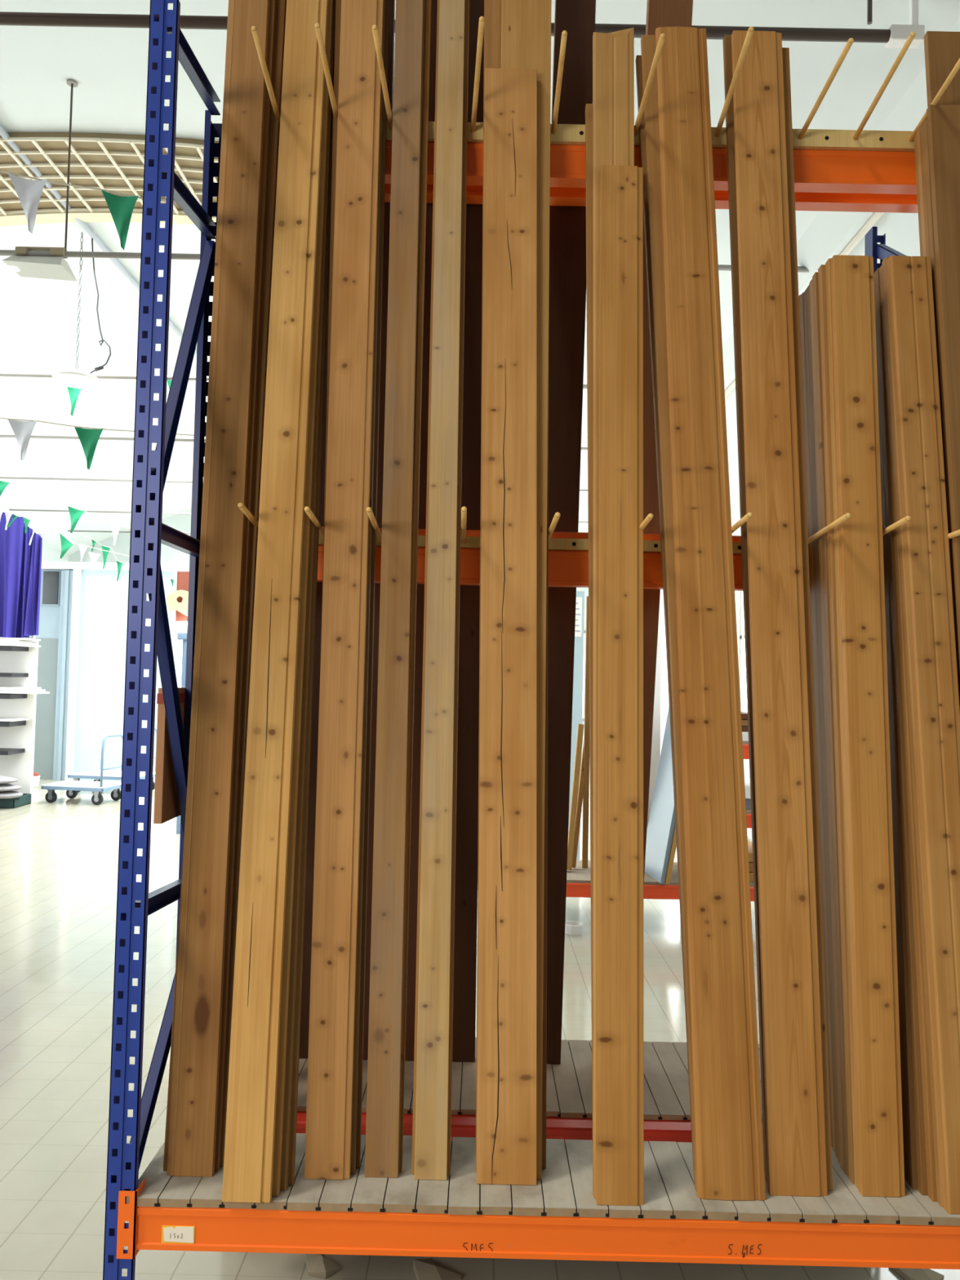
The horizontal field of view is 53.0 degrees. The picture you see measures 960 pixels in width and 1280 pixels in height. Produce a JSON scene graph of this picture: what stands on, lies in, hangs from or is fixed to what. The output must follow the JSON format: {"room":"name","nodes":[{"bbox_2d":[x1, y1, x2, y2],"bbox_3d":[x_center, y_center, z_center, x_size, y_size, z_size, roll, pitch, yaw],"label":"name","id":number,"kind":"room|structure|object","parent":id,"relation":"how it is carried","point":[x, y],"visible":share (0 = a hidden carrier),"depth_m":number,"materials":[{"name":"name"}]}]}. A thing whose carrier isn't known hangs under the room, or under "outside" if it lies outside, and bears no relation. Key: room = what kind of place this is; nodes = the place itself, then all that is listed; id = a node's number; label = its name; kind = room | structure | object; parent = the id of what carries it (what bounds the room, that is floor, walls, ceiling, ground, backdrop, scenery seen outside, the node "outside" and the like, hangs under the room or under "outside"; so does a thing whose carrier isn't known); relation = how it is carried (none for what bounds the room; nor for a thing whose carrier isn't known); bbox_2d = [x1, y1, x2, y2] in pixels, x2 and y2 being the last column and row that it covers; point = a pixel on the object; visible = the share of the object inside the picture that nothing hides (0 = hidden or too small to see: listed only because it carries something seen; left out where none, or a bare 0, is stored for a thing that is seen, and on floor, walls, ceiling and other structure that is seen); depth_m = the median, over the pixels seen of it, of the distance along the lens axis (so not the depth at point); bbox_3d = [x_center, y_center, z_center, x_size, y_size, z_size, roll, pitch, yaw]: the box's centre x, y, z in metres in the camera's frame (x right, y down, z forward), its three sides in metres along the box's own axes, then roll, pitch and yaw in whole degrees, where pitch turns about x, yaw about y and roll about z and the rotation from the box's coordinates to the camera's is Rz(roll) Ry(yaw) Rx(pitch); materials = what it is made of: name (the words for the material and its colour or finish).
{"room":"hardware store","nodes":[
{"label":"hardware store","id":0,"kind":"room"},
{"bbox_2d":[0,568,73,638],"bbox_3d":[-6.647,-0.523,13.900,1.791,0.989,0.300,1,-2,0],"label":"wall partition","id":1,"kind":"structure","parent":0,"point":[49,615],"depth_m":13.74,"materials":[{"name":"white paint"}]},
{"bbox_2d":[41,569,61,605],"bbox_3d":[-6.116,-0.742,13.732,0.252,0.508,0.049,1,-2,0],"label":"window","id":2,"kind":"structure","parent":1,"relation":"in","point":[51,579],"depth_m":13.71,"materials":[{"name":"glass"}]},
{"bbox_2d":[0,417,194,469],"bbox_3d":[-2.432,-1.297,6.376,1.730,0.348,0.067,1,-2,-1],"label":"bunting","id":3,"kind":"object","parent":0,"point":[88,437],"visible":0.94,"depth_m":6.37,"materials":[{"name":"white fabric"}]},
{"bbox_2d":[73,569,182,782],"bbox_3d":[-5.062,0.510,13.823,1.424,2.989,0.360,1,-2,0],"label":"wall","id":4,"kind":"structure","parent":0,"point":[104,600],"depth_m":13.65,"materials":[{"name":"paint"}]},
{"bbox_2d":[23,637,58,779],"bbox_3d":[-6.680,0.969,13.834,1.791,2.000,0.310,1,-2,0],"label":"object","id":5,"kind":"structure","parent":4,"relation":"attached to","point":[45,721],"depth_m":13.68,"materials":[{"name":"grey paint"}]},
{"bbox_2d":[53,569,73,780],"bbox_3d":[-5.883,0.494,13.645,0.212,2.969,0.099,1,-2,0],"label":"trim","id":6,"kind":"structure","parent":4,"relation":"attached to","point":[66,583],"depth_m":13.62,"materials":[{"name":"blue paint"}]},
{"bbox_2d":[65,568,81,780],"bbox_3d":[-5.750,0.486,13.616,0.090,2.989,0.060,1,-2,0],"label":"trim","id":7,"kind":"structure","parent":4,"relation":"attached to","point":[71,722],"depth_m":13.59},
{"bbox_2d":[41,561,186,571],"bbox_3d":[-5.923,-1.051,13.920,3.216,0.100,0.500,1,-2,0],"label":"trim","id":8,"kind":"structure","parent":4,"relation":"attached to","point":[45,565],"depth_m":13.67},
{"bbox_2d":[68,511,588,750],"bbox_3d":[-2.358,-0.332,17.609,10.650,5.300,0.150,1,-2,0],"label":"wall","id":9,"kind":"structure","parent":0,"point":[181,522],"depth_m":17.59,"materials":[{"name":"white paint"}]},
{"bbox_2d":[0,0,959,555],"bbox_3d":[-2.339,-2.309,10.459,10.550,1.635,14.300,1,-2,0],"label":"ceiling","id":10,"kind":"structure","parent":0,"point":[38,317],"depth_m":5.97,"materials":[{"name":"white paint"}]},
{"bbox_2d":[0,508,129,561],"bbox_3d":[-4.635,-1.182,10.570,1.806,0.632,0.090,1,-2,0],"label":"bunting","id":11,"kind":"object","parent":10,"relation":"hanging from","point":[66,544],"visible":1,"depth_m":10.57,"materials":[{"name":"white fabric"}]},
{"bbox_2d":[52,230,111,388],"bbox_3d":[-3.034,-2.561,7.319,0.352,1.229,0.352,4,-3,-45],"label":"pendant lamp","id":12,"kind":"object","parent":10,"relation":"hanging from","point":[70,378],"visible":0.94,"depth_m":7.30,"materials":[{"name":"white"}]},
{"bbox_2d":[53,373,97,388],"bbox_3d":[-3.058,-1.956,7.294,0.310,0.018,0.310,1,-2,0],"label":"diffuser","id":13,"kind":"object","parent":12,"relation":"attached to","point":[74,380],"depth_m":7.24,"materials":[{"name":"white"}]},
{"bbox_2d":[0,124,196,356],"bbox_3d":[-2.942,-3.015,8.888,0.044,0.044,12.500,1,-2,0],"label":"conduit","id":14,"kind":"object","parent":10,"relation":"attached to","point":[3,133],"visible":0.39,"depth_m":7.15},
{"bbox_2d":[0,170,201,249],"bbox_3d":[-1.761,-2.144,4.786,1.453,0.403,0.066,1,-2,2],"label":"bunting","id":15,"kind":"object","parent":10,"relation":"hanging from","point":[28,192],"visible":0.95,"depth_m":4.80,"materials":[{"name":"white fabric"}]},
{"bbox_2d":[0,376,208,415],"bbox_3d":[-3.171,-2.095,8.303,2.251,0.342,0.082,1,-2,0],"label":"bunting","id":16,"kind":"object","parent":10,"relation":"hanging from","point":[120,388],"visible":0.55,"depth_m":8.30,"materials":[{"name":"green fabric"}]},
{"bbox_2d":[0,132,218,226],"bbox_3d":[-2.372,-3.061,6.547,2.487,0.174,1.140,1,-2,0],"label":"grid","id":17,"kind":"object","parent":10,"relation":"attached to","point":[115,162],"visible":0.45,"depth_m":6.38,"materials":[{"name":"beige glass"}]},
{"bbox_2d":[0,79,808,281],"bbox_3d":[-2.524,-2.631,5.474,8.884,1.103,0.220,1,-2,0],"label":"lamp","id":18,"kind":"object","parent":10,"relation":"attached to","point":[37,267],"depth_m":5.43,"materials":[{"name":"metal"}]},
{"bbox_2d":[0,0,924,48],"bbox_3d":[-2.692,-2.367,3.491,8.575,0.249,0.054,1,-2,0],"label":"rod","id":19,"kind":"object","parent":10,"relation":"attached to","point":[896,36],"visible":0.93,"depth_m":3.46,"materials":[{"name":"brown paint"}]},
{"bbox_2d":[722,17,959,390],"bbox_3d":[1.870,-1.940,9.683,0.240,0.122,14.800,1,-2,0],"label":"trim","id":20,"kind":"structure","parent":10,"relation":"attached to","point":[826,236],"depth_m":4.96,"materials":[{"name":"white paint"}]},
{"bbox_2d":[0,768,959,1279],"bbox_3d":[-2.444,1.811,6.187,10.350,0.120,22.500,1,-2,0],"label":"floor","id":21,"kind":"structure","parent":0,"point":[59,859],"depth_m":4.06,"materials":[{"name":"tile"}]},
{"bbox_2d":[0,532,47,802],"bbox_3d":[-5.775,0.291,11.092,1.271,3.170,0.460,1,-2,0],"label":"rack","id":22,"kind":"object","parent":21,"relation":"on","point":[18,664],"visible":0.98,"depth_m":11.23,"materials":[{"name":"white metal"}]},
{"bbox_2d":[0,511,23,637],"bbox_3d":[-5.574,-0.786,11.063,0.606,1.533,0.133,1,-2,0],"label":"hanging cloth","id":23,"kind":"object","parent":22,"relation":"hanging from","point":[11,538],"visible":0.94,"depth_m":11.07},
{"bbox_2d":[15,522,42,638],"bbox_3d":[-5.272,-0.706,11.247,0.332,1.417,0.176,1,-2,0],"label":"hanging cloth","id":24,"kind":"object","parent":22,"relation":"hanging from","point":[28,606],"visible":0.81,"depth_m":11.25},
{"bbox_2d":[41,733,123,804],"bbox_3d":[-4.685,1.513,11.433,0.773,0.804,0.530,1,-2,9],"label":"trolley","id":25,"kind":"object","parent":21,"relation":"on","point":[72,787],"visible":0.88,"depth_m":11.23,"materials":[{"name":"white metal"}]},
{"bbox_2d":[67,727,156,792],"bbox_3d":[-4.706,1.538,12.418,0.930,0.834,0.610,1,-2,9],"label":"trolley","id":26,"kind":"object","parent":21,"relation":"on","point":[107,775],"visible":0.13,"depth_m":12.20,"materials":[{"name":"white metal"}]},
{"bbox_2d":[164,568,189,832],"bbox_3d":[-2.811,0.591,9.406,0.429,2.564,0.050,1,-2,0],"label":"display board","id":27,"kind":"object","parent":21,"relation":"on","point":[180,578],"visible":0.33,"depth_m":9.43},
{"bbox_2d":[305,1253,342,1278],"bbox_3d":[-0.424,1.630,2.526,0.101,0.029,0.079,-1,-3,42],"label":"paper scrap","id":28,"kind":"object","parent":21,"relation":"on","point":[317,1265],"visible":0.85,"depth_m":2.51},
{"bbox_2d":[413,1257,461,1279],"bbox_3d":[-0.127,1.635,2.492,0.127,0.029,0.098,-1,-3,42],"label":"paper scrap","id":29,"kind":"object","parent":21,"relation":"on","point":[424,1268],"visible":1,"depth_m":2.48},
{"bbox_2d":[102,0,959,1279],"bbox_3d":[0.248,0.171,2.118,1.894,2.943,0.472,1,-2,0],"label":"rack","id":30,"kind":"object","parent":21,"relation":"on","point":[847,171],"visible":0.5,"depth_m":1.90,"materials":[{"name":"metal"}]},
{"bbox_2d":[153,687,185,823],"bbox_3d":[-0.711,0.260,2.216,0.020,0.300,0.157,1,-2,0],"label":"board","id":31,"kind":"object","parent":30,"relation":"attached to","point":[166,807],"visible":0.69,"depth_m":2.14,"materials":[{"name":"brown wood"}]},
{"bbox_2d":[161,1225,195,1244],"bbox_3d":[-0.580,1.144,1.851,0.064,0.033,0.003,1,-2,0],"label":"price label","id":32,"kind":"object","parent":30,"relation":"attached to","point":[170,1233],"visible":1,"depth_m":1.85,"materials":[{"name":"white paper"}]},
{"bbox_2d":[126,1133,959,1226],"bbox_3d":[0.219,1.105,1.986,1.798,0.018,0.279,1,-2,0],"label":"plank deck","id":33,"kind":"object","parent":30,"relation":"on","point":[565,1188],"visible":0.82,"depth_m":1.89,"materials":[{"name":"wood"}]},
{"bbox_2d":[166,0,269,1177],"bbox_3d":[-0.574,-0.354,2.163,0.098,2.881,0.358,2,-2,-7],"label":"board","id":34,"kind":"object","parent":33,"relation":"on","point":[192,1143],"visible":1,"depth_m":2.11,"materials":[{"name":"brown wood"}]},
{"bbox_2d":[163,0,276,1172],"bbox_3d":[-0.562,-0.343,2.181,0.112,2.861,0.346,1,-2,-2],"label":"board","id":35,"kind":"object","parent":33,"relation":"on","point":[272,16],"visible":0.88,"depth_m":2.13,"materials":[{"name":"brown wood"}]},
{"bbox_2d":[219,0,286,1167],"bbox_3d":[-0.555,-0.352,2.202,0.106,2.881,0.349,1,-2,-2],"label":"board","id":36,"kind":"object","parent":33,"relation":"on","point":[281,6],"visible":0.25,"depth_m":2.20,"materials":[{"name":"brown wood"}]},
{"bbox_2d":[222,0,328,1203],"bbox_3d":[-0.433,-0.352,2.117,0.099,2.882,0.439,1,-2,-4],"label":"board","id":37,"kind":"object","parent":33,"relation":"on","point":[251,1100],"visible":1,"depth_m":2.05,"materials":[{"name":"brown wood"}]},
{"bbox_2d":[271,0,333,1195],"bbox_3d":[-0.425,-0.351,2.142,0.101,2.882,0.441,1,-2,-4],"label":"board","id":38,"kind":"object","parent":33,"relation":"on","point":[300,671],"visible":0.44,"depth_m":2.06,"materials":[{"name":"brown wood"}]},
{"bbox_2d":[280,0,335,1190],"bbox_3d":[-0.418,-0.350,2.163,0.101,2.882,0.444,1,-2,-5],"label":"board","id":39,"kind":"object","parent":33,"relation":"on","point":[296,894],"visible":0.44,"depth_m":2.06,"materials":[{"name":"brown wood"}]},
{"bbox_2d":[288,82,333,1185],"bbox_3d":[-0.412,-0.329,2.179,0.101,2.842,0.440,2,-2,-6],"label":"board","id":40,"kind":"object","parent":33,"relation":"on","point":[304,838],"visible":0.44,"depth_m":2.06,"materials":[{"name":"brown wood"}]},
{"bbox_2d":[304,0,383,1179],"bbox_3d":[-0.299,-0.338,2.162,0.102,2.861,0.351,2,-2,-6],"label":"board","id":41,"kind":"object","parent":33,"relation":"on","point":[329,1107],"visible":1,"depth_m":2.11,"materials":[{"name":"beige wood"}]},
{"bbox_2d":[320,0,385,1173],"bbox_3d":[-0.305,-0.347,2.186,0.124,2.881,0.360,2,-2,-7],"label":"board","id":42,"kind":"object","parent":33,"relation":"on","point":[338,2],"visible":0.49,"depth_m":2.17,"materials":[{"name":"brown wood"}]},
{"bbox_2d":[355,0,389,1168],"bbox_3d":[-0.286,-0.346,2.209,0.101,2.881,0.357,2,-2,-7],"label":"board","id":43,"kind":"object","parent":33,"relation":"on","point":[387,2],"visible":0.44,"depth_m":2.15,"materials":[{"name":"brown wood"}]},
{"bbox_2d":[364,0,423,1177],"bbox_3d":[-0.185,-0.345,2.178,0.068,2.881,0.360,2,-2,-6],"label":"board","id":44,"kind":"object","parent":33,"relation":"on","point":[386,969],"visible":1,"depth_m":2.12,"materials":[{"name":"brown wood"}]},
{"bbox_2d":[398,0,431,1173],"bbox_3d":[-0.175,-0.344,2.198,0.073,2.881,0.356,1,-2,-4],"label":"board","id":45,"kind":"object","parent":33,"relation":"on","point":[427,3],"visible":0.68,"depth_m":2.19,"materials":[{"name":"brown wood"}]},
{"bbox_2d":[413,0,464,1180],"bbox_3d":[-0.082,-0.332,2.175,0.067,2.861,0.360,1,-2,-4],"label":"board","id":46,"kind":"object","parent":33,"relation":"on","point":[435,910],"visible":1,"depth_m":2.12,"materials":[{"name":"brown wood"}]},
{"bbox_2d":[411,0,469,1175],"bbox_3d":[-0.082,-0.342,2.196,0.080,2.881,0.364,1,-2,-5],"label":"board","id":47,"kind":"object","parent":33,"relation":"on","point":[466,2],"visible":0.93,"depth_m":2.16,"materials":[{"name":"brown wood"}]},
{"bbox_2d":[475,0,501,1172],"bbox_3d":[0.051,-0.339,2.195,0.108,2.881,0.336,2,-2,-6],"label":"board","id":48,"kind":"object","parent":33,"relation":"on","point":[492,8],"visible":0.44,"depth_m":2.34,"materials":[{"name":"brown wood"}]},
{"bbox_2d":[476,67,537,1185],"bbox_3d":[0.063,-0.133,2.118,0.125,2.464,0.296,2,-2,-7],"label":"board","id":49,"kind":"object","parent":33,"relation":"on","point":[506,1104],"visible":1,"depth_m":2.09,"materials":[{"name":"brown wood"}]},
{"bbox_2d":[501,0,551,1179],"bbox_3d":[0.090,-0.329,2.170,0.123,2.861,0.325,1,-2,-2],"label":"board","id":50,"kind":"object","parent":33,"relation":"on","point":[526,24],"visible":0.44,"depth_m":2.22,"materials":[{"name":"brown wood"}]},
{"bbox_2d":[541,289,549,1168],"bbox_3d":[0.104,-0.103,2.179,0.101,2.411,0.282,1,-2,-4],"label":"board","id":51,"kind":"object","parent":33,"relation":"on","point":[544,966],"visible":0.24,"depth_m":2.08,"materials":[{"name":"brown wood"}]},
{"bbox_2d":[585,103,592,1115],"bbox_3d":[0.284,-0.106,2.138,0.086,2.422,0.369,1,-2,-3],"label":"board","id":52,"kind":"object","parent":33,"relation":"on","point":[588,107],"visible":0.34,"depth_m":2.20,"materials":[{"name":"brown wood"}]},
{"bbox_2d":[592,26,634,1198],"bbox_3d":[0.299,-0.206,2.133,0.100,2.622,0.392,1,-2,0],"label":"board","id":53,"kind":"object","parent":33,"relation":"on","point":[613,53],"visible":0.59,"depth_m":2.30,"materials":[{"name":"brown wood"}]},
{"bbox_2d":[595,164,644,1205],"bbox_3d":[0.305,-0.011,2.074,0.102,2.229,0.339,1,-2,2],"label":"board","id":54,"kind":"object","parent":33,"relation":"on","point":[620,1023],"visible":1,"depth_m":2.04,"materials":[{"name":"brown wood"}]},
{"bbox_2d":[635,55,694,1183],"bbox_3d":[0.462,-0.169,2.163,0.105,2.558,0.398,2,-2,-17],"label":"board","id":55,"kind":"object","parent":33,"relation":"on","point":[638,58],"visible":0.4,"depth_m":2.22,"materials":[{"name":"brown wood"}]},
{"bbox_2d":[640,35,697,1192],"bbox_3d":[0.466,-0.189,2.143,0.105,2.596,0.396,2,-2,-15],"label":"board","id":56,"kind":"object","parent":33,"relation":"on","point":[647,42],"visible":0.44,"depth_m":2.19,"materials":[{"name":"brown wood"}]},
{"bbox_2d":[654,26,765,1200],"bbox_3d":[0.495,-0.192,2.122,0.132,2.603,0.382,2,-2,-10],"label":"board","id":57,"kind":"object","parent":33,"relation":"on","point":[729,1140],"visible":1,"depth_m":2.07,"materials":[{"name":"brown wood"}]},
{"bbox_2d":[722,35,767,1182],"bbox_3d":[0.646,-0.194,2.176,0.106,2.616,0.350,2,-2,-6],"label":"board","id":58,"kind":"object","parent":33,"relation":"on","point":[727,52],"visible":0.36,"depth_m":2.20,"materials":[{"name":"brown wood"}]},
{"bbox_2d":[731,30,827,1196],"bbox_3d":[0.652,-0.184,2.129,0.120,2.594,0.339,1,-2,-3],"label":"board","id":59,"kind":"object","parent":33,"relation":"on","point":[793,1089],"visible":1,"depth_m":2.09,"materials":[{"name":"brown wood"}]},
{"bbox_2d":[782,47,832,1191],"bbox_3d":[0.679,-0.170,2.149,0.106,2.567,0.334,1,-2,-2],"label":"board","id":60,"kind":"object","parent":33,"relation":"on","point":[785,51],"visible":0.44,"depth_m":2.13,"materials":[{"name":"brown wood"}]},
{"bbox_2d":[798,294,833,1147],"bbox_3d":[0.823,0.136,2.244,0.090,1.971,0.219,2,-2,-11],"label":"board","id":61,"kind":"object","parent":33,"relation":"on","point":[828,1042],"visible":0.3,"depth_m":2.22,"materials":[{"name":"brown wood"}]},
{"bbox_2d":[800,292,835,1152],"bbox_3d":[0.821,0.137,2.220,0.090,1.967,0.217,2,-2,-10],"label":"board","id":62,"kind":"object","parent":33,"relation":"on","point":[802,308],"visible":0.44,"depth_m":2.23,"materials":[{"name":"brown wood"}]},
{"bbox_2d":[803,288,837,1157],"bbox_3d":[0.819,0.136,2.196,0.090,1.966,0.214,2,-2,-9],"label":"board","id":63,"kind":"object","parent":33,"relation":"on","point":[805,291],"visible":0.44,"depth_m":2.20,"materials":[{"name":"brown wood"}]},
{"bbox_2d":[806,284,839,1163],"bbox_3d":[0.817,0.135,2.172,0.090,1.968,0.212,2,-2,-8],"label":"board","id":64,"kind":"object","parent":33,"relation":"on","point":[808,306],"visible":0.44,"depth_m":2.18,"materials":[{"name":"brown wood"}]},
{"bbox_2d":[808,279,844,1171],"bbox_3d":[0.815,0.131,2.149,0.090,1.973,0.211,2,-2,-7],"label":"board","id":65,"kind":"object","parent":33,"relation":"on","point":[823,633],"visible":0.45,"depth_m":2.13,"materials":[{"name":"brown wood"}]},
{"bbox_2d":[812,271,848,1177],"bbox_3d":[0.814,0.128,2.125,0.090,1.977,0.212,2,-2,-7],"label":"board","id":66,"kind":"object","parent":33,"relation":"on","point":[815,277],"visible":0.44,"depth_m":2.12,"materials":[{"name":"brown wood"}]},
{"bbox_2d":[817,264,854,1183],"bbox_3d":[0.817,0.123,2.102,0.090,1.984,0.209,1,-2,-5],"label":"board","id":67,"kind":"object","parent":33,"relation":"on","point":[821,270],"visible":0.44,"depth_m":2.10,"materials":[{"name":"brown wood"}]},
{"bbox_2d":[825,257,857,1188],"bbox_3d":[0.823,0.120,2.078,0.089,1.989,0.206,1,-2,-3],"label":"board","id":68,"kind":"object","parent":33,"relation":"on","point":[828,268],"visible":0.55,"depth_m":2.08,"materials":[{"name":"brown wood"}]},
{"bbox_2d":[830,254,905,1196],"bbox_3d":[0.823,0.121,2.054,0.092,1.986,0.202,1,-2,0],"label":"board","id":69,"kind":"object","parent":33,"relation":"on","point":[874,974],"visible":1,"depth_m":2.03,"materials":[{"name":"brown wood"}]},
{"bbox_2d":[874,279,917,1189],"bbox_3d":[0.947,0.122,2.122,0.086,1.995,0.278,1,-2,4],"label":"board","id":70,"kind":"object","parent":33,"relation":"on","point":[909,1109],"visible":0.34,"depth_m":2.05,"materials":[{"name":"brown wood"}]},
{"bbox_2d":[884,583,908,1182],"bbox_3d":[0.952,0.124,2.144,0.086,1.994,0.280,1,-2,5],"label":"board","id":71,"kind":"object","parent":33,"relation":"on","point":[904,1113],"visible":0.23,"depth_m":2.04,"materials":[{"name":"brown wood"}]},
{"bbox_2d":[874,267,928,1195],"bbox_3d":[0.950,0.121,2.099,0.085,1.995,0.274,1,-2,1],"label":"board","id":72,"kind":"object","parent":33,"relation":"on","point":[922,1175],"visible":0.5,"depth_m":2.05,"materials":[{"name":"brown wood"}]},
{"bbox_2d":[879,266,937,1201],"bbox_3d":[0.956,0.121,2.077,0.085,1.995,0.274,1,-2,-1],"label":"board","id":73,"kind":"object","parent":33,"relation":"on","point":[928,1126],"visible":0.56,"depth_m":2.02,"materials":[{"name":"brown wood"}]},
{"bbox_2d":[881,257,943,1207],"bbox_3d":[0.959,0.117,2.055,0.086,2.002,0.278,1,-2,-3],"label":"board","id":74,"kind":"object","parent":33,"relation":"on","point":[884,264],"visible":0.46,"depth_m":2.03,"materials":[{"name":"brown wood"}]},
{"bbox_2d":[886,255,959,1214],"bbox_3d":[0.961,0.119,2.032,0.093,1.995,0.274,1,-2,-1],"label":"board","id":75,"kind":"object","parent":33,"relation":"on","point":[936,708],"visible":1,"depth_m":2.04,"materials":[{"name":"brown wood"}]},
{"bbox_2d":[919,123,930,257],"bbox_3d":[1.077,-0.051,2.104,0.111,2.344,0.276,1,-2,-2],"label":"board","id":76,"kind":"object","parent":33,"relation":"on","point":[921,128],"visible":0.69,"depth_m":2.25,"materials":[{"name":"brown wood"}]},
{"bbox_2d":[923,119,959,707],"bbox_3d":[1.077,-0.051,2.085,0.111,2.343,0.276,1,-2,-2],"label":"board","id":77,"kind":"object","parent":33,"relation":"on","point":[931,241],"visible":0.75,"depth_m":2.17,"materials":[{"name":"brown wood"}]},
{"bbox_2d":[924,31,959,684],"bbox_3d":[1.081,-0.158,2.081,0.110,2.557,0.298,1,-2,-2],"label":"board","id":78,"kind":"object","parent":33,"relation":"on","point":[941,48],"visible":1,"depth_m":2.25,"materials":[{"name":"brown wood"}]},
{"bbox_2d":[926,104,959,666],"bbox_3d":[1.071,-0.059,2.047,0.111,2.354,0.280,1,-2,-4],"label":"board","id":79,"kind":"object","parent":33,"relation":"on","point":[943,120],"visible":1,"depth_m":2.15,"materials":[{"name":"brown wood"}]},
{"bbox_2d":[237,502,959,554],"bbox_3d":[0.257,-0.246,2.179,1.756,0.046,0.355,1,-2,0],"label":"peg rail","id":80,"kind":"object","parent":30,"relation":"attached to","point":[471,542],"visible":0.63,"depth_m":2.17,"materials":[{"name":"brown wood"}]},
{"bbox_2d":[251,16,959,151],"bbox_3d":[0.280,-1.269,2.220,1.756,0.090,0.356,1,-2,0],"label":"peg rail","id":81,"kind":"object","parent":30,"relation":"attached to","point":[859,140],"visible":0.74,"depth_m":2.30,"materials":[{"name":"brown wood"}]},
{"bbox_2d":[568,591,584,859],"bbox_3d":[0.788,0.744,8.000,0.116,2.303,0.068,1,-2,0],"label":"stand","id":82,"kind":"object","parent":21,"relation":"on","point":[577,701],"visible":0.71,"depth_m":7.99,"materials":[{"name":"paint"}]},
{"bbox_2d":[297,183,918,1123],"bbox_3d":[0.246,0.192,2.644,1.899,2.943,0.530,1,-2,0],"label":"rack","id":83,"kind":"object","parent":21,"relation":"on","point":[558,196],"visible":0.02,"depth_m":2.47,"materials":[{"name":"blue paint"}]},
{"bbox_2d":[297,1037,762,1122],"bbox_3d":[0.230,1.171,2.593,1.778,0.014,0.481,1,-2,0],"label":"plank deck","id":84,"kind":"object","parent":83,"relation":"on","point":[666,1078],"visible":0.22,"depth_m":2.52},
{"bbox_2d":[298,235,330,1057],"bbox_3d":[-0.429,-0.305,2.594,0.109,2.906,0.311,1,-2,-1],"label":"board","id":85,"kind":"object","parent":84,"relation":"on","point":[306,973],"visible":0.02,"depth_m":2.61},
{"bbox_2d":[363,0,395,1059],"bbox_3d":[-0.312,-0.312,2.593,0.113,2.926,0.312,1,-2,0],"label":"board","id":86,"kind":"object","parent":84,"relation":"on","point":[392,2],"visible":0.02,"depth_m":2.57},
{"bbox_2d":[404,0,437,1060],"bbox_3d":[-0.174,-0.304,2.593,0.125,2.916,0.315,1,-2,2],"label":"board","id":87,"kind":"object","parent":84,"relation":"on","point":[415,824],"visible":0.08,"depth_m":2.59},
{"bbox_2d":[452,0,484,1062],"bbox_3d":[-0.048,-0.306,2.592,0.120,2.926,0.316,1,-2,3],"label":"board","id":88,"kind":"object","parent":84,"relation":"on","point":[468,737],"visible":0.44,"depth_m":2.59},
{"bbox_2d":[546,0,595,1064],"bbox_3d":[0.209,-0.291,2.592,0.109,2.906,0.316,1,-2,-4],"label":"board","id":89,"kind":"object","parent":84,"relation":"on","point":[567,224],"visible":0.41,"depth_m":2.56,"materials":[{"name":"wood"}]},
{"bbox_2d":[643,0,693,888],"bbox_3d":[0.438,-0.290,2.591,0.120,2.916,0.340,2,-2,-13],"label":"board","id":90,"kind":"object","parent":84,"relation":"on","point":[660,13],"visible":0.02,"depth_m":2.56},
{"bbox_2d":[565,741,754,901],"bbox_3d":[1.191,1.036,6.315,1.597,1.600,0.710,1,-2,0],"label":"storage rack","id":91,"kind":"object","parent":21,"relation":"on","point":[578,879],"visible":0.04,"depth_m":5.95,"materials":[{"name":"metal"}]},
{"bbox_2d":[567,724,583,870],"bbox_3d":[0.619,1.021,6.292,0.057,0.941,0.203,0,-3,33],"label":"plank","id":92,"kind":"object","parent":91,"relation":"on","point":[580,726],"visible":0.86,"depth_m":6.27,"materials":[{"name":"brown wood"}]},
{"bbox_2d":[571,742,584,867],"bbox_3d":[0.665,1.023,6.372,0.055,0.946,0.210,-1,-3,38],"label":"plank","id":93,"kind":"object","parent":91,"relation":"on","point":[581,783],"visible":0.57,"depth_m":6.33,"materials":[{"name":"brown wood"}]},
{"bbox_2d":[582,595,589,867],"bbox_3d":[0.712,0.605,6.398,0.036,1.796,0.040,1,-2,0],"label":"wooden post","id":94,"kind":"object","parent":91,"relation":"on","point":[586,731],"visible":0.71,"depth_m":6.37,"materials":[{"name":"brown wood"}]},
{"bbox_2d":[646,589,662,830],"bbox_3d":[1.152,0.545,6.574,0.170,1.950,0.058,2,-2,-10],"label":"sheet","id":95,"kind":"object","parent":91,"relation":"on","point":[655,743],"visible":0.04,"depth_m":6.57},
{"bbox_2d":[644,706,675,883],"bbox_3d":[1.260,0.631,6.178,0.315,1.750,0.513,1,-2,-5],"label":"sheet","id":96,"kind":"object","parent":91,"relation":"on","point":[661,822],"visible":0.29,"depth_m":6.15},
{"bbox_2d":[566,859,754,887],"bbox_3d":[1.170,1.520,6.290,1.517,0.018,0.680,1,-2,0],"label":"shelf","id":97,"kind":"object","parent":91,"relation":"attached to","point":[579,877],"depth_m":6.02,"materials":[{"name":"red metal"}]},
{"bbox_2d":[660,508,751,839],"bbox_3d":[2.870,0.084,6.245,0.200,3.569,22.500,1,-2,0],"label":"wall","id":98,"kind":"structure","parent":0,"point":[735,516],"depth_m":14.56,"materials":[{"name":"white paint"}]},
{"bbox_2d":[739,591,747,711],"bbox_3d":[2.889,-0.075,9.454,0.050,1.850,2.300,1,-2,0],"label":"window","id":99,"kind":"structure","parent":98,"relation":"in","point":[743,688],"depth_m":10.54,"materials":[{"name":"white"}]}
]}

